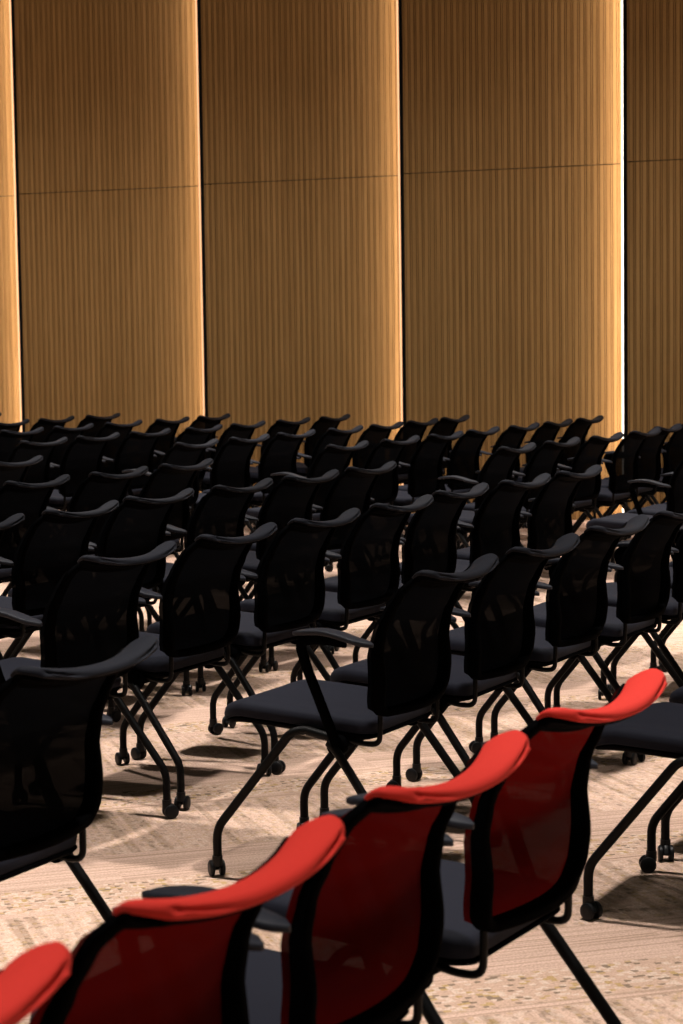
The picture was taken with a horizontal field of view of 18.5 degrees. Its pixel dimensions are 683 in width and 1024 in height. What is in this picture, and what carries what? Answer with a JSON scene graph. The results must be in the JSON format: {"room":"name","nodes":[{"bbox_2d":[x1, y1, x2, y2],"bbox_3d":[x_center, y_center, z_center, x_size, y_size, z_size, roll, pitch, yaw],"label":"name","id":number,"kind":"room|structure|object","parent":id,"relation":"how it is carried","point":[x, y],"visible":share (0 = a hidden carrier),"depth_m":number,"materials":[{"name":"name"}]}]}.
{"room":"assembly chamber","nodes":[
{"label":"assembly chamber","id":0,"kind":"room"},
{"bbox_2d":[0,510,682,1023],"bbox_3d":[-3.208,0.888,10.219,23.000,0.100,21.020,2,5,27],"label":"floor","id":1,"kind":"structure","parent":0,"point":[632,953],"depth_m":6.93,"materials":[{"name":"carpet"}]},
{"bbox_2d":[0,513,24,567],"bbox_3d":[-1.671,0.497,8.228,0.804,0.968,0.692,2,5,27],"label":"chair","id":2,"kind":"object","parent":1,"relation":"on","point":[14,520],"visible":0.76,"depth_m":8.16,"materials":[{"name":"black plastic"}]},
{"bbox_2d":[0,419,29,431],"bbox_3d":[-3.156,-0.324,18.306,0.801,0.968,0.687,2,5,28],"label":"chair","id":3,"kind":"object","parent":1,"relation":"on","point":[15,427],"visible":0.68,"depth_m":18.14,"materials":[{"name":"black plastic"}]},
{"bbox_2d":[0,455,42,487],"bbox_3d":[-2.189,0.155,12.409,0.777,0.968,0.672,2,5,27],"label":"chair","id":4,"kind":"object","parent":1,"relation":"on","point":[17,472],"visible":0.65,"depth_m":12.28,"materials":[{"name":"black plastic"}]},
{"bbox_2d":[0,427,43,461],"bbox_3d":[-2.777,-0.182,16.539,0.794,0.968,0.681,2,5,28],"label":"chair","id":5,"kind":"object","parent":1,"relation":"on","point":[9,440],"visible":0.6,"depth_m":16.32,"materials":[{"name":"black fabric"}]},
{"bbox_2d":[0,474,69,582],"bbox_3d":[-1.800,0.301,10.599,0.797,0.968,0.690,2,5,27],"label":"chair","id":6,"kind":"object","parent":1,"relation":"on","point":[29,499],"visible":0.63,"depth_m":10.45,"materials":[{"name":"black fabric"}]},
{"bbox_2d":[0,941,71,1023],"bbox_3d":[-0.724,0.976,2.327,0.777,0.968,0.683,2,5,28],"label":"chair","id":7,"kind":"object","parent":1,"relation":"on","point":[34,975],"visible":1,"depth_m":2.28,"materials":[{"name":"red fabric"}]},
{"bbox_2d":[6,437,67,482],"bbox_3d":[-2.356,-0.038,14.746,0.790,0.968,0.704,2,5,28],"label":"chair","id":8,"kind":"object","parent":1,"relation":"on","point":[26,450],"visible":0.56,"depth_m":14.62,"materials":[{"name":"black fabric"}]},
{"bbox_2d":[30,416,74,442],"bbox_3d":[-2.835,-0.379,18.920,0.802,0.968,0.708,2,5,26],"label":"chair","id":9,"kind":"object","parent":1,"relation":"on","point":[47,424],"visible":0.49,"depth_m":18.69,"materials":[{"name":"black plastic"}]},
{"bbox_2d":[0,500,120,721],"bbox_3d":[-1.358,0.442,8.838,0.801,0.968,0.710,2,5,26],"label":"chair","id":10,"kind":"object","parent":1,"relation":"on","point":[52,544],"visible":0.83,"depth_m":8.62,"materials":[{"name":"black fabric"}]},
{"bbox_2d":[42,423,93,489],"bbox_3d":[-2.451,-0.238,17.161,0.796,0.968,0.691,2,5,28],"label":"chair","id":11,"kind":"object","parent":1,"relation":"on","point":[58,432],"visible":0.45,"depth_m":16.96,"materials":[{"name":"black fabric"}]},
{"bbox_2d":[1,466,147,633],"bbox_3d":[-1.461,0.245,11.207,0.806,0.968,0.713,2,5,27],"label":"chair","id":12,"kind":"object","parent":1,"relation":"on","point":[99,488],"visible":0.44,"depth_m":11.02,"materials":[{"name":"black fabric"}]},
{"bbox_2d":[0,635,158,919],"bbox_3d":[-0.841,0.775,4.761,0.792,0.968,0.671,2,5,27],"label":"chair","id":13,"kind":"object","parent":1,"relation":"on","point":[52,720],"visible":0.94,"depth_m":4.66,"materials":[{"name":"black fabric"}]},
{"bbox_2d":[47,432,119,511],"bbox_3d":[-2.058,-0.093,15.360,0.789,0.968,0.679,2,5,27],"label":"chair","id":14,"kind":"object","parent":1,"relation":"on","point":[83,456],"visible":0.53,"depth_m":15.15,"materials":[{"name":"black fabric"}]},
{"bbox_2d":[0,541,178,818],"bbox_3d":[-0.972,0.589,7.010,0.777,0.968,0.690,2,5,28],"label":"chair","id":15,"kind":"object","parent":1,"relation":"on","point":[90,615],"visible":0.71,"depth_m":6.84,"materials":[{"name":"black fabric"}]},
{"bbox_2d":[60,413,119,510],"bbox_3d":[-2.489,-0.437,19.557,0.788,0.968,0.698,2,5,28],"label":"chair","id":16,"kind":"object","parent":1,"relation":"on","point":[98,422],"visible":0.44,"depth_m":19.35,"materials":[{"name":"black fabric"}]},
{"bbox_2d":[8,488,193,712],"bbox_3d":[-1.090,0.383,9.498,0.779,0.968,0.661,2,5,28],"label":"chair","id":17,"kind":"object","parent":1,"relation":"on","point":[138,525],"visible":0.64,"depth_m":9.35,"materials":[{"name":"black fabric"}]},
{"bbox_2d":[94,420,142,473],"bbox_3d":[-2.108,-0.294,17.773,0.801,0.968,0.701,2,5,28],"label":"chair","id":18,"kind":"object","parent":1,"relation":"on","point":[109,428],"visible":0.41,"depth_m":17.60,"materials":[{"name":"black fabric"}]},
{"bbox_2d":[102,428,170,496],"bbox_3d":[-1.727,-0.150,15.989,0.797,0.968,0.678,2,5,27],"label":"chair","id":19,"kind":"object","parent":1,"relation":"on","point":[137,449],"visible":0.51,"depth_m":15.81,"materials":[{"name":"black fabric"}]},
{"bbox_2d":[145,416,189,470],"bbox_3d":[-1.758,-0.348,18.373,0.805,0.968,0.700,2,5,26],"label":"chair","id":20,"kind":"object","parent":1,"relation":"on","point":[165,442],"visible":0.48,"depth_m":18.24,"materials":[{"name":"black fabric"}]},
{"bbox_2d":[122,438,218,516],"bbox_3d":[-1.255,-0.008,14.208,0.777,0.968,0.660,2,5,27],"label":"chair","id":21,"kind":"object","parent":1,"relation":"on","point":[180,454],"visible":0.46,"depth_m":14.01,"materials":[{"name":"black fabric"}]},
{"bbox_2d":[139,458,212,631],"bbox_3d":[-1.151,0.188,11.848,0.802,0.968,0.689,2,5,27],"label":"chair","id":22,"kind":"object","parent":1,"relation":"on","point":[168,480],"visible":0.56,"depth_m":11.70,"materials":[{"name":"black fabric"}]},
{"bbox_2d":[30,815,344,1023],"bbox_3d":[-0.422,0.921,2.938,0.792,0.968,0.696,2,5,28],"label":"chair","id":23,"kind":"object","parent":1,"relation":"on","point":[180,960],"visible":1,"depth_m":2.75,"materials":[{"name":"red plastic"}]},
{"bbox_2d":[154,424,222,551],"bbox_3d":[-1.366,-0.205,16.596,0.793,0.968,0.669,2,5,26],"label":"chair","id":24,"kind":"object","parent":1,"relation":"on","point":[194,436],"visible":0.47,"depth_m":16.38,"materials":[{"name":"black fabric"}]},
{"bbox_2d":[115,522,277,809],"bbox_3d":[-0.658,0.530,7.670,0.792,0.968,0.675,2,5,27],"label":"chair","id":25,"kind":"object","parent":1,"relation":"on","point":[200,609],"visible":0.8,"depth_m":7.47,"materials":[{"name":"black fabric"}]},
{"bbox_2d":[174,413,229,513],"bbox_3d":[-1.430,-0.406,19.004,0.788,0.968,0.670,2,5,27],"label":"chair","id":26,"kind":"object","parent":1,"relation":"on","point":[202,422],"visible":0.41,"depth_m":18.83,"materials":[{"name":"black fabric"}]},
{"bbox_2d":[152,478,272,691],"bbox_3d":[-0.752,0.327,10.116,0.792,0.968,0.680,2,5,27],"label":"chair","id":27,"kind":"object","parent":1,"relation":"on","point":[221,512],"visible":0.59,"depth_m":9.89,"materials":[{"name":"black fabric"}]},
{"bbox_2d":[190,433,269,531],"bbox_3d":[-0.927,-0.065,14.840,0.779,0.968,0.675,2,5,26],"label":"chair","id":28,"kind":"object","parent":1,"relation":"on","point":[230,467],"visible":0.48,"depth_m":14.65,"materials":[{"name":"black fabric"}]},
{"bbox_2d":[200,420,265,507],"bbox_3d":[-1.046,-0.263,17.227,0.803,0.968,0.693,2,5,26],"label":"chair","id":29,"kind":"object","parent":1,"relation":"on","point":[237,430],"visible":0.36,"depth_m":16.95,"materials":[{"name":"black fabric"}]},
{"bbox_2d":[131,508,360,774],"bbox_3d":[-0.342,0.475,8.271,0.802,0.968,0.701,2,5,27],"label":"chair","id":30,"kind":"object","parent":1,"relation":"on","point":[289,582],"visible":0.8,"depth_m":8.09,"materials":[{"name":"black fabric"}]},
{"bbox_2d":[174,469,338,670],"bbox_3d":[-0.433,0.273,10.710,0.779,0.968,0.660,2,5,28],"label":"chair","id":31,"kind":"object","parent":1,"relation":"on","point":[293,497],"visible":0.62,"depth_m":10.47,"materials":[{"name":"black fabric"}]},
{"bbox_2d":[202,429,315,527],"bbox_3d":[-0.618,-0.119,15.439,0.800,0.968,0.681,2,5,28],"label":"chair","id":32,"kind":"object","parent":1,"relation":"on","point":[280,453],"visible":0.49,"depth_m":15.22,"materials":[{"name":"black fabric"}]},
{"bbox_2d":[250,417,309,486],"bbox_3d":[-0.694,-0.319,17.841,0.791,0.968,0.678,2,5,28],"label":"chair","id":33,"kind":"object","parent":1,"relation":"on","point":[284,426],"visible":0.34,"depth_m":17.59,"materials":[{"name":"black fabric"}]},
{"bbox_2d":[30,730,530,1023],"bbox_3d":[-0.105,0.866,3.550,0.801,0.968,0.705,2,5,28],"label":"chair","id":34,"kind":"object","parent":1,"relation":"on","point":[362,936],"visible":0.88,"depth_m":3.38,"materials":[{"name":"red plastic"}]},
{"bbox_2d":[249,414,349,525],"bbox_3d":[-0.348,-0.375,18.459,0.792,0.968,0.684,2,5,26],"label":"chair","id":35,"kind":"object","parent":1,"relation":"on","point":[324,423],"visible":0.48,"depth_m":18.21,"materials":[{"name":"black fabric"}]},
{"bbox_2d":[249,425,362,534],"bbox_3d":[-0.255,-0.176,16.056,0.777,0.968,0.679,2,5,27],"label":"chair","id":36,"kind":"object","parent":1,"relation":"on","point":[334,436],"visible":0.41,"depth_m":15.78,"materials":[{"name":"black fabric"}]},
{"bbox_2d":[246,440,368,520],"bbox_3d":[-0.242,0.022,13.681,0.791,0.968,0.680,2,5,27],"label":"chair","id":37,"kind":"object","parent":1,"relation":"on","point":[333,456],"visible":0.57,"depth_m":13.45,"materials":[{"name":"black fabric"}]},
{"bbox_2d":[248,461,396,650],"bbox_3d":[-0.124,0.215,11.350,0.800,0.968,0.692,2,5,28],"label":"chair","id":38,"kind":"object","parent":1,"relation":"on","point":[354,488],"visible":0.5,"depth_m":11.14,"materials":[{"name":"black fabric"}]},
{"bbox_2d":[222,494,433,727],"bbox_3d":[-0.033,0.418,8.909,0.796,0.968,0.693,2,5,27],"label":"chair","id":39,"kind":"object","parent":1,"relation":"on","point":[368,566],"visible":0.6,"depth_m":8.74,"materials":[{"name":"black fabric"}]},
{"bbox_2d":[208,553,498,875],"bbox_3d":[0.068,0.620,6.465,0.802,0.968,0.700,2,5,27],"label":"chair","id":40,"kind":"object","parent":1,"relation":"on","point":[409,657],"visible":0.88,"depth_m":6.29,"materials":[{"name":"black fabric"}]},
{"bbox_2d":[325,435,419,571],"bbox_3d":[0.107,-0.032,14.270,0.793,0.968,0.695,2,5,27],"label":"chair","id":41,"kind":"object","parent":1,"relation":"on","point":[385,491],"visible":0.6,"depth_m":14.13,"materials":[{"name":"black fabric"}]},
{"bbox_2d":[352,421,403,467],"bbox_3d":[0.069,-0.232,16.679,0.789,0.968,0.661,2,5,27],"label":"chair","id":42,"kind":"object","parent":1,"relation":"on","point":[375,433],"visible":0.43,"depth_m":16.44,"materials":[{"name":"black fabric"}]},
{"bbox_2d":[297,482,488,680],"bbox_3d":[0.252,0.358,9.582,0.792,0.968,0.685,2,5,27],"label":"chair","id":43,"kind":"object","parent":1,"relation":"on","point":[429,540],"visible":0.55,"depth_m":9.42,"materials":[{"name":"black fabric"}]},
{"bbox_2d":[336,431,463,566],"bbox_3d":[0.450,-0.088,14.889,0.800,0.968,0.702,2,5,27],"label":"chair","id":44,"kind":"object","parent":1,"relation":"on","point":[425,465],"visible":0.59,"depth_m":14.68,"materials":[{"name":"black fabric"}]},
{"bbox_2d":[393,418,438,537],"bbox_3d":[0.382,-0.288,17.301,0.777,0.968,0.659,2,5,27],"label":"chair","id":45,"kind":"object","parent":1,"relation":"on","point":[411,428],"visible":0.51,"depth_m":17.13,"materials":[{"name":"black fabric"}]},
{"bbox_2d":[421,414,469,475],"bbox_3d":[0.679,-0.343,17.913,0.777,0.968,0.660,2,5,26],"label":"chair","id":46,"kind":"object","parent":1,"relation":"on","point":[446,426],"visible":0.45,"depth_m":17.74,"materials":[{"name":"black fabric"}]},
{"bbox_2d":[398,426,499,549],"bbox_3d":[0.754,-0.145,15.526,0.794,0.968,0.674,2,5,27],"label":"chair","id":47,"kind":"object","parent":1,"relation":"on","point":[463,460],"visible":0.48,"depth_m":15.34,"materials":[{"name":"black fabric"}]},
{"bbox_2d":[319,533,579,816],"bbox_3d":[0.385,0.564,7.088,0.802,0.968,0.693,2,5,27],"label":"chair","id":48,"kind":"object","parent":1,"relation":"on","point":[499,625],"visible":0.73,"depth_m":6.93,"materials":[{"name":"black fabric"}]},
{"bbox_2d":[262,668,666,1023],"bbox_3d":[0.227,0.806,4.208,0.796,0.968,0.682,2,5,29],"label":"chair","id":49,"kind":"object","parent":1,"relation":"on","point":[527,836],"visible":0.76,"depth_m":4.02,"materials":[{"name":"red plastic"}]},
{"bbox_2d":[406,442,535,547],"bbox_3d":[0.801,0.054,13.128,0.795,0.968,0.682,2,5,26],"label":"chair","id":50,"kind":"object","parent":1,"relation":"on","point":[499,466],"visible":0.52,"depth_m":12.87,"materials":[{"name":"black fabric"}]},
{"bbox_2d":[400,473,550,621],"bbox_3d":[0.601,0.302,10.192,0.778,0.968,0.666,2,5,28],"label":"chair","id":51,"kind":"object","parent":1,"relation":"on","point":[494,527],"visible":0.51,"depth_m":9.98,"materials":[{"name":"black fabric"}]},
{"bbox_2d":[446,422,539,543],"bbox_3d":[1.112,-0.202,16.148,0.801,0.968,0.697,2,5,27],"label":"chair","id":52,"kind":"object","parent":1,"relation":"on","point":[512,437],"visible":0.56,"depth_m":15.91,"materials":[{"name":"black fabric"}]},
{"bbox_2d":[463,419,572,539],"bbox_3d":[1.430,-0.257,16.760,0.795,0.968,0.685,2,5,27],"label":"chair","id":53,"kind":"object","parent":1,"relation":"on","point":[549,430],"visible":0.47,"depth_m":16.50,"materials":[{"name":"black fabric"}]},
{"bbox_2d":[459,437,579,589],"bbox_3d":[1.145,-0.003,13.756,0.788,0.968,0.672,2,5,27],"label":"chair","id":54,"kind":"object","parent":1,"relation":"on","point":[545,459],"visible":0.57,"depth_m":13.52,"materials":[{"name":"black fabric"}]},
{"bbox_2d":[405,514,649,781],"bbox_3d":[0.718,0.501,7.787,0.792,0.968,0.687,2,5,28],"label":"chair","id":55,"kind":"object","parent":1,"relation":"on","point":[576,594],"visible":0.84,"depth_m":7.63,"materials":[{"name":"black fabric"}]},
{"bbox_2d":[457,465,602,600],"bbox_3d":[0.923,0.247,10.795,0.803,0.968,0.695,2,5,28],"label":"chair","id":56,"kind":"object","parent":1,"relation":"on","point":[549,516],"visible":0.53,"depth_m":10.59,"materials":[{"name":"black fabric"}]},
{"bbox_2d":[520,415,603,527],"bbox_3d":[1.754,-0.312,17.367,0.780,0.968,0.677,2,5,27],"label":"chair","id":57,"kind":"object","parent":1,"relation":"on","point":[580,427],"visible":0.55,"depth_m":17.16,"materials":[{"name":"black fabric"}]},
{"bbox_2d":[519,432,623,570],"bbox_3d":[1.509,-0.057,14.349,0.806,0.968,0.706,2,5,28],"label":"chair","id":58,"kind":"object","parent":1,"relation":"on","point":[591,452],"visible":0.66,"depth_m":14.20,"materials":[{"name":"black fabric"}]},
{"bbox_2d":[490,510,682,761],"bbox_3d":[1.057,0.447,8.377,0.779,0.968,0.674,2,5,28],"label":"chair","id":59,"kind":"object","parent":1,"relation":"on","point":[643,575],"visible":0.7,"depth_m":8.21,"materials":[{"name":"black fabric"}]},
{"bbox_2d":[573,427,660,547],"bbox_3d":[1.861,-0.114,14.973,0.802,0.968,0.685,2,5,27],"label":"chair","id":60,"kind":"object","parent":1,"relation":"on","point":[623,462],"visible":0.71,"depth_m":14.77,"materials":[{"name":"black fabric"}]},
{"bbox_2d":[553,527,682,707],"bbox_3d":[1.363,0.393,8.976,0.808,0.968,0.698,2,5,28],"label":"chair","id":61,"kind":"object","parent":1,"relation":"on","point":[674,609],"visible":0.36,"depth_m":8.72,"materials":[{"name":"black plastic"}]},
{"bbox_2d":[573,423,682,528],"bbox_3d":[2.119,-0.170,15.604,0.803,0.968,0.694,2,5,28],"label":"chair","id":62,"kind":"object","parent":1,"relation":"on","point":[649,464],"visible":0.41,"depth_m":15.47,"materials":[{"name":"black fabric"}]},
{"bbox_2d":[580,702,682,920],"bbox_3d":[1.132,0.650,5.933,0.805,0.968,0.704,2,5,27],"label":"chair","id":63,"kind":"object","parent":1,"relation":"on","point":[657,730],"visible":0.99,"depth_m":5.87,"materials":[{"name":"black plastic"}]},
{"bbox_2d":[586,459,682,582],"bbox_3d":[1.897,0.085,12.583,0.780,0.968,0.661,2,5,27],"label":"chair","id":64,"kind":"object","parent":1,"relation":"on","point":[673,491],"visible":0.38,"depth_m":12.34,"materials":[{"name":"black plastic"}]},
{"bbox_2d":[604,424,682,546],"bbox_3d":[2.434,-0.226,16.226,0.790,0.968,0.676,2,5,28],"label":"chair","id":65,"kind":"object","parent":1,"relation":"on","point":[672,454],"visible":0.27,"depth_m":15.99,"materials":[{"name":"black fabric"}]},
{"bbox_2d":[607,526,682,694],"bbox_3d":[1.683,0.338,9.584,0.788,0.968,0.677,2,5,27],"label":"chair","id":66,"kind":"object","parent":1,"relation":"on","point":[653,664],"visible":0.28,"depth_m":9.52,"materials":[{"name":"black plastic"}]},
{"bbox_2d":[628,468,666,538],"bbox_3d":[2.756,-0.283,16.848,0.800,0.968,0.690,2,5,28],"label":"chair","id":67,"kind":"object","parent":1,"relation":"on","point":[664,500],"visible":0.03,"depth_m":16.79,"materials":[{"name":"black plastic"}]},
{"bbox_2d":[627,472,673,514],"bbox_3d":[2.212,0.028,13.210,0.794,0.968,0.688,2,5,28],"label":"chair","id":68,"kind":"object","parent":1,"relation":"on","point":[652,509],"visible":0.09,"depth_m":13.16,"materials":[{"name":"black fabric"}]},
{"bbox_2d":[657,686,682,860],"bbox_3d":[1.454,0.593,6.566,0.777,0.968,0.677,2,5,28],"label":"chair","id":69,"kind":"object","parent":1,"relation":"on","point":[665,848],"visible":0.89,"depth_m":6.52,"materials":[{"name":"black metal"}]},
{"bbox_2d":[659,561,682,671],"bbox_3d":[1.996,0.282,10.204,0.804,0.968,0.708,2,5,28],"label":"chair","id":70,"kind":"object","parent":1,"relation":"on","point":[675,626],"visible":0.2,"depth_m":10.15,"materials":[{"name":"grey fabric"}]},
{"bbox_2d":[0,159,682,196],"bbox_3d":[1.372,-3.260,18.893,23.000,6.600,0.200,2,5,27],"label":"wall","id":71,"kind":"structure","parent":0,"point":[674,159],"depth_m":19.44,"materials":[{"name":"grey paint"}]},
{"bbox_2d":[0,0,13,195],"bbox_3d":[-4.162,-4.898,21.300,2.121,3.386,0.030,1,5,23],"label":"wall panel","id":72,"kind":"object","parent":71,"relation":"attached to","point":[6,137],"depth_m":21.03,"materials":[{"name":"brown wood"}]},
{"bbox_2d":[0,196,19,431],"bbox_3d":[-4.143,-3.346,21.428,2.118,6.500,0.174,2,5,26],"label":"wall panel","id":73,"kind":"object","parent":71,"relation":"attached to","point":[9,365],"depth_m":21.22,"materials":[{"name":"brown wood"}]},
{"bbox_2d":[9,0,21,431],"bbox_3d":[-3.265,-3.321,20.979,0.138,6.460,0.140,2,5,27],"label":"light strip","id":74,"kind":"object","parent":71,"relation":"attached to","point":[9,0],"visible":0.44,"depth_m":21.08,"materials":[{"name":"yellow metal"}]},
{"bbox_2d":[14,0,198,193],"bbox_3d":[-2.269,-4.843,20.327,2.153,3.386,0.030,1,5,23],"label":"wall panel","id":75,"kind":"object","parent":71,"relation":"attached to","point":[106,89],"depth_m":20.39,"materials":[{"name":"brown wood"}]},
{"bbox_2d":[11,0,202,492],"bbox_3d":[-2.250,-3.291,20.455,2.150,6.500,0.174,2,5,26],"label":"wall panel","id":76,"kind":"object","parent":71,"relation":"attached to","point":[109,289],"depth_m":20.57,"materials":[{"name":"brown wood"}]},
{"bbox_2d":[195,0,204,415],"bbox_3d":[-1.348,-3.265,19.994,0.116,6.460,0.140,2,5,27],"label":"light strip","id":77,"kind":"object","parent":71,"relation":"attached to","point":[195,0],"visible":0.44,"depth_m":20.09,"materials":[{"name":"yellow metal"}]},
{"bbox_2d":[200,0,397,183],"bbox_3d":[-0.380,-4.787,19.356,2.113,3.386,0.030,1,5,23],"label":"wall panel","id":78,"kind":"object","parent":71,"relation":"attached to","point":[292,89],"depth_m":19.42,"materials":[{"name":"brown wood"}]},
{"bbox_2d":[197,0,401,507],"bbox_3d":[-0.361,-3.236,19.484,2.110,6.500,0.174,2,5,26],"label":"wall panel","id":79,"kind":"object","parent":71,"relation":"attached to","point":[301,298],"depth_m":19.60,"materials":[{"name":"brown wood"}]},
{"bbox_2d":[396,0,402,484],"bbox_3d":[0.532,-3.209,19.027,0.095,6.460,0.140,2,5,27],"label":"light strip","id":80,"kind":"object","parent":71,"relation":"attached to","point":[396,0],"visible":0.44,"depth_m":19.13,"materials":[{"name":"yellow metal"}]},
{"bbox_2d":[398,0,621,519],"bbox_3d":[1.519,-3.180,18.517,2.129,6.500,0.174,2,5,26],"label":"wall panel","id":81,"kind":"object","parent":71,"relation":"attached to","point":[511,279],"depth_m":18.62,"materials":[{"name":"brown wood"}]},
{"bbox_2d":[402,0,621,172],"bbox_3d":[1.500,-4.732,18.389,2.132,3.386,0.030,1,5,23],"label":"wall panel","id":82,"kind":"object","parent":71,"relation":"attached to","point":[488,84],"depth_m":18.47,"materials":[{"name":"brown wood"}]},
{"bbox_2d":[621,0,623,512],"bbox_3d":[2.432,-3.154,18.051,0.071,6.460,0.140,2,5,27],"label":"light strip","id":83,"kind":"object","parent":71,"relation":"attached to","point":[621,0],"visible":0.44,"depth_m":18.14,"materials":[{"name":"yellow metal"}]},
{"bbox_2d":[623,0,682,512],"bbox_3d":[3.407,-3.125,17.547,2.128,6.500,0.174,2,5,26],"label":"wall panel","id":84,"kind":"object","parent":71,"relation":"attached to","point":[652,190],"depth_m":17.95,"materials":[{"name":"brown wood"}]},
{"bbox_2d":[627,0,682,161],"bbox_3d":[3.388,-4.677,17.419,2.131,3.386,0.030,1,5,23],"label":"wall panel","id":85,"kind":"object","parent":71,"relation":"attached to","point":[654,27],"depth_m":17.80,"materials":[{"name":"brown wood"}]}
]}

